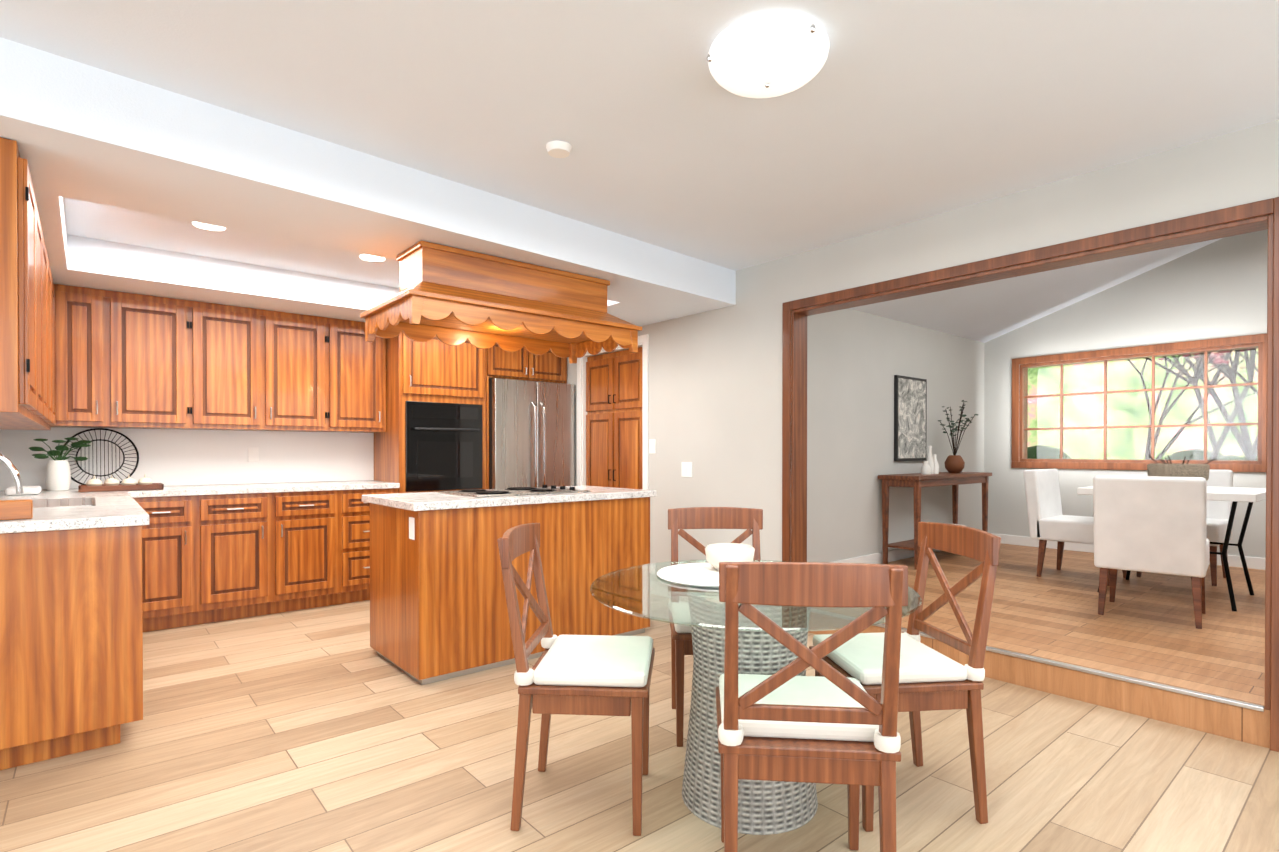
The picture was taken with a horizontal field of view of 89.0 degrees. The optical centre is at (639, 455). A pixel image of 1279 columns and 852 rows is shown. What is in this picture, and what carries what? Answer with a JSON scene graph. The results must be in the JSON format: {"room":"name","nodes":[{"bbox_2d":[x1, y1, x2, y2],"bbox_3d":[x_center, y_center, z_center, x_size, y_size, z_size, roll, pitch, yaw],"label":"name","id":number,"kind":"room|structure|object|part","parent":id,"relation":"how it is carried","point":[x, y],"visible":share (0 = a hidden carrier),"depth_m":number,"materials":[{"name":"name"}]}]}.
{"room":"kitchen","nodes":[
{"label":"kitchen","id":0,"kind":"room"},
{"bbox_2d":[1,427,373,490],"bbox_3d":[-2.709,-0.178,5.348,4.200,2.600,0.150,0,1,-40],"label":"wall","id":1,"kind":"structure","parent":0,"point":[69,427],"depth_m":4.91,"materials":[{"name":"paint"}]},
{"bbox_2d":[0,137,55,429],"bbox_3d":[-2.994,-0.605,2.984,0.405,0.907,2.416,0,1,-40],"label":"upper cabinet","id":2,"kind":"object","parent":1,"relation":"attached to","point":[27,350],"visible":1,"depth_m":2.20,"materials":[{"name":"brown wood"}]},
{"bbox_2d":[51,284,70,426],"bbox_3d":[-3.856,-0.627,4.041,0.456,0.877,0.352,0,1,-40],"label":"upper cabinet","id":3,"kind":"object","parent":1,"relation":"attached to","point":[62,292],"depth_m":4.04,"materials":[{"name":"brown wood"}]},
{"bbox_2d":[71,286,110,427],"bbox_3d":[-3.630,-0.628,4.233,0.245,0.877,0.352,0,1,-40],"label":"upper cabinet","id":4,"kind":"object","parent":1,"relation":"attached to","point":[90,307],"depth_m":4.13,"materials":[{"name":"brown wood"}]},
{"bbox_2d":[111,291,190,428],"bbox_3d":[-3.369,-0.630,4.454,0.440,0.877,0.352,0,1,-40],"label":"upper cabinet","id":5,"kind":"object","parent":1,"relation":"attached to","point":[127,360],"depth_m":4.33,"materials":[{"name":"brown wood"}]},
{"bbox_2d":[0,427,373,490],"bbox_3d":[-2.403,0.018,3.852,2.427,0.406,2.529,0,1,-40],"label":"backsplash","id":6,"kind":"structure","parent":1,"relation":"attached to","point":[173,457],"depth_m":4.79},
{"bbox_2d":[248,447,258,461],"bbox_3d":[-2.973,-0.011,5.004,0.070,0.110,0.008,0,1,-40],"label":"switch plate","id":7,"kind":"object","parent":1,"relation":"attached to","point":[253,456],"depth_m":5.00,"materials":[{"name":"white paint"}]},
{"bbox_2d":[191,301,338,431],"bbox_3d":[-2.836,-0.633,4.905,0.955,0.877,0.352,0,1,-40],"label":"upper cabinet","id":8,"kind":"object","parent":1,"relation":"attached to","point":[252,369],"depth_m":4.76,"materials":[{"name":"brown wood"}]},
{"bbox_2d":[339,319,385,432],"bbox_3d":[-2.384,-0.636,5.289,0.532,0.877,0.352,0,1,-40],"label":"upper cabinet","id":9,"kind":"object","parent":1,"relation":"attached to","point":[362,364],"depth_m":5.20,"materials":[{"name":"brown wood"}]},
{"bbox_2d":[486,343,566,488],"bbox_3d":[-1.183,0.018,6.149,0.872,2.197,0.597,0,1,-40],"label":"upper cabinet","id":10,"kind":"object","parent":1,"relation":"attached to","point":[523,363],"visible":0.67,"depth_m":5.89,"materials":[{"name":"brown wood"}]},
{"bbox_3d":[-1.020,-0.873,5.949,0.720,0.230,0.001,0,1,-40],"label":"panel","id":11,"kind":"part","parent":10,"relation":"part of","materials":[{"name":"brown wood"}]},
{"bbox_2d":[0,37,735,325],"bbox_3d":[-2.657,-1.245,3.207,6.920,0.365,3.173,0,1,-40],"label":"ceiling","id":12,"kind":"structure","parent":0,"point":[133,180],"depth_m":3.02,"materials":[{"name":"paint"}]},
{"bbox_2d":[193,222,224,230],"bbox_3d":[-2.362,-1.263,3.570,0.148,0.004,0.148,0,1,41],"label":"recessed light","id":13,"kind":"object","parent":12,"relation":"in","point":[204,226],"depth_m":3.59,"materials":[{"name":"white"}]},
{"bbox_2d":[360,254,384,261],"bbox_3d":[-1.710,-1.268,4.162,0.148,0.004,0.148,0,1,41],"label":"recessed light","id":14,"kind":"object","parent":12,"relation":"in","point":[363,256],"depth_m":4.17,"materials":[{"name":"white"}]},
{"bbox_2d":[360,241,641,363],"bbox_3d":[-0.745,-0.840,3.691,1.400,0.448,0.710,0,1,-40],"label":"range hood","id":15,"kind":"object","parent":12,"relation":"hanging from","point":[450,296],"visible":1,"depth_m":3.52,"materials":[{"name":"brown wood"}]},
{"bbox_2d":[0,598,1278,851],"bbox_3d":[-0.911,1.201,1.279,7.070,0.100,8.700,0,1,-40],"label":"floor","id":16,"kind":"structure","parent":0,"point":[326,728],"depth_m":2.33,"materials":[{"name":"laminate"}]},
{"bbox_2d":[0,525,147,769],"bbox_3d":[-2.858,0.704,3.072,0.715,0.868,1.936,0,1,-40],"label":"base cabinet","id":17,"kind":"object","parent":16,"relation":"on","point":[94,586],"depth_m":2.43,"materials":[{"name":"brown wood"}]},
{"bbox_2d":[0,489,151,532],"bbox_3d":[-3.027,0.246,3.293,0.727,0.040,2.551,0,1,-40],"label":"countertop","id":18,"kind":"structure","parent":17,"relation":"on","point":[112,509],"depth_m":2.57,"materials":[{"name":"white stone"}]},
{"bbox_2d":[0,453,23,496],"bbox_3d":[-3.049,0.096,3.033,0.261,0.261,0.150,0,1,-40],"label":"faucet","id":19,"kind":"object","parent":18,"relation":"on","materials":[{"name":"silver metal"}]},
{"bbox_2d":[0,499,32,519],"bbox_3d":[-2.304,0.196,2.352,0.160,0.070,0.050,0,1,-40],"label":"cutting board","id":20,"kind":"object","parent":18,"relation":"on","point":[15,509],"visible":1,"depth_m":2.36,"materials":[{"name":"brown wood"}]},
{"bbox_2d":[5,486,40,494],"bbox_3d":[-3.587,0.201,3.788,0.140,0.040,0.260,0,1,-40],"label":"towel","id":21,"kind":"object","parent":18,"relation":"on","point":[30,490],"visible":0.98,"depth_m":3.71,"materials":[{"name":"white fabric"}]},
{"bbox_2d":[4,497,95,508],"bbox_3d":[-2.879,0.321,3.124,0.399,0.192,0.670,0,1,-40],"label":"sink","id":22,"kind":"object","parent":18,"relation":"in","point":[38,502],"depth_m":3.43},
{"bbox_2d":[29,437,90,490],"bbox_3d":[-3.689,0.050,4.143,0.302,0.337,0.187,0,1,-40],"label":"potted plant","id":23,"kind":"object","parent":18,"relation":"on","point":[58,475],"visible":1,"depth_m":4.12,"materials":[{"name":"white ceramic"}]},
{"bbox_2d":[136,493,199,631],"bbox_3d":[-3.255,0.694,4.382,0.383,0.868,0.622,0,1,-40],"label":"base cabinet","id":24,"kind":"object","parent":16,"relation":"on","point":[174,531],"depth_m":4.20,"materials":[{"name":"brown wood"}]},
{"bbox_2d":[200,489,275,623],"bbox_3d":[-2.941,0.692,4.648,0.440,0.868,0.622,0,1,-40],"label":"base cabinet","id":25,"kind":"object","parent":16,"relation":"on","point":[238,530],"depth_m":4.43,"materials":[{"name":"brown wood"}]},
{"bbox_3d":[-2.551,0.632,4.584,1.565,0.610,0.001,0,1,-40],"label":"panel","id":26,"kind":"part","parent":25,"relation":"part of","materials":[{"name":"brown wood"}]},
{"bbox_2d":[128,481,399,496],"bbox_3d":[-2.731,0.235,4.812,1.687,0.040,0.616,0,1,-40],"label":"countertop","id":27,"kind":"structure","parent":25,"relation":"on","point":[264,488],"depth_m":4.62,"materials":[{"name":"white stone"}]},
{"bbox_2d":[60,428,138,484],"bbox_3d":[-3.630,0.013,4.379,0.412,0.403,0.095,0,1,-40],"label":"platter","id":28,"kind":"object","parent":27,"relation":"on","point":[124,457],"visible":0.77,"depth_m":4.40,"materials":[{"name":"black metal"}]},
{"bbox_2d":[78,474,163,491],"bbox_3d":[-3.317,0.168,4.167,0.420,0.100,0.210,0,1,-40],"label":"tray","id":29,"kind":"object","parent":27,"relation":"on","point":[94,484],"visible":1,"depth_m":4.12,"materials":[{"name":"brown wood"}]},
{"bbox_2d":[276,489,343,612],"bbox_3d":[-2.605,0.690,4.933,0.442,0.868,0.622,0,1,-40],"label":"base cabinet","id":30,"kind":"object","parent":16,"relation":"on","point":[307,520],"depth_m":4.71,"materials":[{"name":"brown wood"}]},
{"bbox_2d":[340,485,399,602],"bbox_3d":[-2.265,0.688,5.221,0.450,0.868,0.622,0,1,-40],"label":"base cabinet","id":31,"kind":"object","parent":16,"relation":"on","point":[354,513],"depth_m":4.93,"materials":[{"name":"brown wood"}]},
{"bbox_2d":[374,331,485,492],"bbox_3d":[-1.782,0.022,5.588,0.758,2.197,0.678,0,1,-40],"label":"tall cabinet","id":32,"kind":"object","parent":16,"relation":"on","point":[432,438],"visible":0.4,"depth_m":5.33,"materials":[{"name":"brown wood"}]},
{"bbox_2d":[405,401,481,491],"bbox_3d":[-1.607,-0.078,5.381,0.658,0.720,0.024,0,1,-40],"label":"oven","id":33,"kind":"object","parent":32,"relation":"in","point":[435,460],"depth_m":5.35,"materials":[{"name":"black"}]},
{"bbox_3d":[-1.606,-0.028,5.380,0.588,1.890,0.001,0,1,-40],"label":"panel","id":34,"kind":"part","parent":32,"relation":"part of","materials":[{"name":"brown wood"}]},
{"bbox_2d":[370,497,649,684],"bbox_3d":[-0.751,0.698,3.963,1.512,0.868,0.755,0,1,-40],"label":"kitchen island","id":35,"kind":"object","parent":16,"relation":"on","point":[438,608],"depth_m":3.47,"materials":[{"name":"brown wood"}]},
{"bbox_3d":[-1.138,0.362,3.249,0.002,0.110,0.070,0,1,-40],"label":"panel","id":36,"kind":"part","parent":35,"relation":"part of","materials":[{"name":"white paint"}]},
{"bbox_2d":[362,485,656,512],"bbox_3d":[-0.744,0.242,3.949,1.575,0.040,0.790,0,1,-40],"label":"island countertop","id":37,"kind":"structure","parent":35,"relation":"on","point":[544,495],"depth_m":3.64,"materials":[{"name":"white stone"}]},
{"bbox_2d":[437,485,590,497],"bbox_3d":[-0.757,0.207,3.944,0.760,0.030,0.520,0,1,-40],"label":"cooktop","id":38,"kind":"object","parent":37,"relation":"in","point":[544,490],"depth_m":3.84,"materials":[{"name":"black metal"}]},
{"bbox_2d":[489,378,574,488],"bbox_3d":[-1.120,0.216,6.083,0.830,1.778,0.747,0,1,-40],"label":"fridge","id":39,"kind":"object","parent":16,"relation":"on","point":[531,433],"visible":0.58,"depth_m":5.79,"materials":[{"name":"silver metal"}]},
{"bbox_3d":[-0.902,-0.082,5.824,0.116,0.819,0.073,0,1,-40],"label":"handle","id":40,"kind":"part","parent":39,"relation":"part of","materials":[{"name":"silver metal"}]},
{"bbox_2d":[497,523,654,835],"bbox_3d":[-0.195,0.692,2.166,0.472,0.906,0.432,0,0,4],"label":"chair","id":41,"kind":"object","parent":16,"relation":"on","point":[605,675],"visible":1,"depth_m":1.98,"materials":[{"name":"brown wood"}]},
{"bbox_3d":[-0.139,0.673,2.162,0.350,0.048,0.410,0,0,4],"label":"seat","id":42,"kind":"part","parent":41,"relation":"part of","materials":[{"name":"fabric"}]},
{"bbox_2d":[586,347,641,488],"bbox_3d":[-0.024,0.098,5.921,0.605,2.040,0.850,0,1,-40],"label":"pantry cabinet","id":43,"kind":"object","parent":16,"relation":"on","point":[614,419],"visible":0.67,"depth_m":5.73,"materials":[{"name":"brown wood"}]},
{"bbox_3d":[-0.243,-0.161,5.734,0.030,0.757,0.080,0,1,-40],"label":"handle","id":44,"kind":"part","parent":43,"relation":"part of","materials":[{"name":"black metal"}]},
{"bbox_2d":[668,507,762,746],"bbox_3d":[0.344,0.688,2.760,0.432,0.906,0.473,0,0,0],"label":"chair","id":45,"kind":"object","parent":16,"relation":"on","point":[748,519],"visible":0.4,"depth_m":2.94,"materials":[{"name":"brown wood"}]},
{"bbox_3d":[0.344,0.669,2.703,0.410,0.048,0.350,0,0,0],"label":"seat","id":46,"kind":"part","parent":45,"relation":"part of","materials":[{"name":"fabric"}]},
{"bbox_2d":[590,559,921,834],"bbox_3d":[0.368,0.789,2.188,1.068,0.710,1.068,0,1,-40],"label":"glass table","id":47,"kind":"object","parent":16,"relation":"on","point":[770,807],"visible":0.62,"depth_m":2.02,"materials":[{"name":"wicker"}]},
{"bbox_2d":[657,563,718,587],"bbox_3d":[0.272,0.427,2.349,0.420,0.012,0.420,0,1,-40],"label":"plate","id":48,"kind":"object","parent":47,"relation":"on","point":[699,574],"visible":0.44,"depth_m":2.31,"materials":[{"name":"white ceramic"}]},
{"bbox_2d":[705,543,754,569],"bbox_3d":[0.334,0.377,2.406,0.184,0.085,0.184,0,1,-40],"label":"bowl","id":49,"kind":"object","parent":48,"relation":"on","point":[717,553],"visible":0.69,"depth_m":2.35,"materials":[{"name":"ceramic"}]},
{"bbox_2d":[716,562,907,851],"bbox_3d":[0.421,0.696,1.714,0.432,0.906,0.472,0,0,6],"label":"chair","id":50,"kind":"object","parent":16,"relation":"on","point":[833,725],"visible":1,"depth_m":1.54,"materials":[{"name":"brown wood"}]},
{"bbox_3d":[0.427,0.676,1.770,0.410,0.048,0.350,0,0,6],"label":"seat","id":51,"kind":"part","parent":50,"relation":"part of","materials":[{"name":"fabric"}]},
{"bbox_2d":[809,522,1000,831],"bbox_3d":[0.879,0.692,2.196,0.473,0.906,0.432,0,0,-6],"label":"chair","id":52,"kind":"object","parent":16,"relation":"on","point":[930,679],"visible":0.88,"depth_m":2.04,"materials":[{"name":"brown wood"}]},
{"bbox_3d":[0.823,0.673,2.190,0.350,0.048,0.410,0,0,-6],"label":"seat","id":53,"kind":"part","parent":52,"relation":"part of","materials":[{"name":"fabric"}]},
{"bbox_2d":[0,0,1278,270],"bbox_3d":[-0.069,-1.341,0.151,6.920,0.120,5.920,0,1,-40],"label":"ceiling","id":54,"kind":"structure","parent":0,"point":[896,112],"depth_m":2.32,"materials":[{"name":"paint"}]},
{"bbox_2d":[546,141,571,157],"bbox_3d":[-0.339,-1.284,2.728,0.110,0.028,0.110,0,1,-40],"label":"smoke detector","id":55,"kind":"object","parent":54,"relation":"attached to","point":[558,149],"visible":1,"depth_m":2.70,"materials":[{"name":"white paint"}]},
{"bbox_2d":[707,12,828,97],"bbox_3d":[0.411,-1.235,2.076,0.380,0.115,0.385,0,1,-40],"label":"ceiling light","id":56,"kind":"object","parent":54,"relation":"attached to","point":[769,55],"visible":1,"depth_m":1.98,"materials":[{"name":"white glass"}]},
{"bbox_2d":[567,120,1278,563],"bbox_3d":[1.729,-0.715,3.502,0.150,3.700,8.700,0,1,-40],"label":"wall","id":57,"kind":"structure","parent":0,"point":[715,396],"depth_m":5.22,"materials":[{"name":"paint"}]},
{"bbox_2d":[577,334,648,489],"bbox_3d":[-0.237,0.059,5.740,0.065,2.120,1.010,0,1,-40],"label":"door frame","id":58,"kind":"structure","parent":57,"relation":"attached to","point":[643,341],"depth_m":5.86,"materials":[{"name":"white paint"}]},
{"bbox_2d":[649,439,655,452],"bbox_3d":[0.103,-0.078,5.300,0.011,0.115,0.075,0,1,-40],"label":"switch plate","id":59,"kind":"object","parent":57,"relation":"attached to","point":[652,442],"depth_m":5.30,"materials":[{"name":"white paint"}]},
{"bbox_2d":[681,462,691,476],"bbox_3d":[0.361,0.104,4.997,0.011,0.115,0.115,0,1,-40],"label":"switch plate","id":60,"kind":"object","parent":57,"relation":"attached to","point":[686,467],"depth_m":5.00,"materials":[{"name":"white paint"}]},
{"bbox_2d":[829,549,939,563],"bbox_3d":[2.328,0.917,5.975,3.946,0.100,0.017,0,1,-40],"label":"baseboard","id":61,"kind":"structure","parent":57,"relation":"attached to","point":[898,554],"depth_m":5.82,"materials":[{"name":"white paint"}]},
{"bbox_2d":[894,375,926,460],"bbox_3d":[2.572,-0.349,6.161,0.570,0.790,0.031,0,1,-40],"label":"picture","id":62,"kind":"object","parent":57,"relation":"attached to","point":[910,416],"visible":1,"depth_m":6.12,"materials":[{"name":"grey paper"}]},
{"bbox_2d":[782,197,1278,751],"bbox_3d":[1.784,0.066,3.442,0.190,2.138,2.386,0,1,-40],"label":"door frame","id":63,"kind":"structure","parent":57,"relation":"attached to","point":[794,435],"depth_m":3.04,"materials":[{"name":"brown wood"}]},
{"bbox_2d":[991,533,1264,569],"bbox_3d":[5.691,0.924,5.100,0.014,0.100,5.700,0,1,-40],"label":"baseboard","id":64,"kind":"structure","parent":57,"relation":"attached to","point":[1233,560],"depth_m":6.58,"materials":[{"name":"white paint"}]},
{"bbox_2d":[1011,333,1266,471],"bbox_3d":[4.750,-0.455,6.312,0.170,1.180,2.040,0,1,-40],"label":"window","id":65,"kind":"structure","parent":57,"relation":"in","point":[1019,451],"depth_m":6.24,"materials":[{"name":"brown wood"}]},
{"bbox_2d":[850,238,1221,342],"bbox_3d":[4.178,-1.840,3.798,3.980,1.206,5.700,0,1,-40],"label":"ceiling","id":66,"kind":"structure","parent":0,"point":[985,312],"depth_m":6.01,"materials":[{"name":"paint"}]},
{"bbox_2d":[808,543,1269,747],"bbox_3d":[4.122,1.108,3.772,4.126,0.250,5.700,0,1,-40],"label":"floor","id":67,"kind":"structure","parent":0,"point":[1143,627],"depth_m":3.58,"materials":[{"name":"brown wood"}]},
{"bbox_2d":[878,472,991,569],"bbox_3d":[2.807,0.566,6.114,1.500,0.800,0.380,0,1,-40],"label":"console table","id":68,"kind":"object","parent":67,"relation":"on","point":[916,481],"visible":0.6,"depth_m":5.76,"materials":[{"name":"brown wood"}]},
{"bbox_2d":[921,446,938,473],"bbox_3d":[2.678,0.036,5.988,0.252,0.260,0.086,0,1,-40],"label":"figurine","id":69,"kind":"object","parent":68,"relation":"on","point":[930,465],"visible":1,"depth_m":5.97,"materials":[{"name":"white ceramic"}]},
{"bbox_2d":[938,400,977,472],"bbox_3d":[3.084,-0.183,6.318,0.342,0.693,0.306,0,1,-40],"label":"vase","id":70,"kind":"object","parent":68,"relation":"on","point":[954,463],"visible":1,"depth_m":6.29,"materials":[{"name":"brown ceramic"}]},
{"bbox_2d":[810,608,1263,711],"bbox_3d":[1.737,0.990,3.409,0.034,0.015,2.230,0,1,-40],"label":"trim","id":71,"kind":"structure","parent":67,"relation":"attached to","point":[1148,683],"depth_m":2.91,"materials":[{"name":"silver metal"}]},
{"bbox_2d":[1023,468,1126,585],"bbox_3d":[3.523,0.542,5.238,0.520,0.864,0.618,0,1,-40],"label":"chair","id":72,"kind":"object","parent":67,"relation":"on","point":[1048,520],"visible":0.71,"depth_m":5.23,"materials":[{"name":"white fabric"}]},
{"bbox_2d":[1093,475,1209,628],"bbox_3d":[3.155,0.551,4.004,0.520,0.864,0.618,0,1,43],"label":"chair","id":73,"kind":"object","parent":67,"relation":"on","point":[1153,524],"visible":1,"depth_m":3.79,"materials":[{"name":"white fabric"}]},
{"bbox_2d":[1077,486,1265,610],"bbox_3d":[3.796,0.604,4.606,0.940,0.753,0.940,0,1,-40],"label":"dining table","id":74,"kind":"object","parent":67,"relation":"on","point":[1234,495],"visible":0.5,"depth_m":4.17,"materials":[{"name":"white paint"}]},
{"bbox_2d":[1147,454,1215,480],"bbox_3d":[3.778,0.105,4.554,0.386,0.241,0.388,0,1,-40],"label":"basket","id":75,"kind":"object","parent":74,"relation":"on","point":[1165,469],"visible":0.62,"depth_m":4.43,"materials":[{"name":"wicker"}]},
{"bbox_2d":[1136,469,1232,585],"bbox_3d":[4.372,0.542,5.225,0.618,0.864,0.520,0,1,-40],"label":"chair","id":76,"kind":"object","parent":67,"relation":"on","point":[1217,515],"visible":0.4,"depth_m":5.17,"materials":[{"name":"white fabric"}]},
{"label":"outside","id":77,"kind":"structure","parent":0,"visible":0},
{"bbox_2d":[1027,348,1257,459],"bbox_3d":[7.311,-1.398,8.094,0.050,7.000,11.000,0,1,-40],"label":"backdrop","id":78,"kind":"structure","parent":77,"point":[1122,409],"depth_m":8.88,"materials":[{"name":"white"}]},
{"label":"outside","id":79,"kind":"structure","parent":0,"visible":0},
{"bbox_2d":[1027,348,1257,459],"bbox_3d":[5.854,-0.476,7.165,2.018,3.191,5.144,0,1,-40],"label":"tree","id":80,"kind":"object","parent":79,"point":[1216,445],"depth_m":6.61,"materials":[{"name":"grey plant"}]}
]}

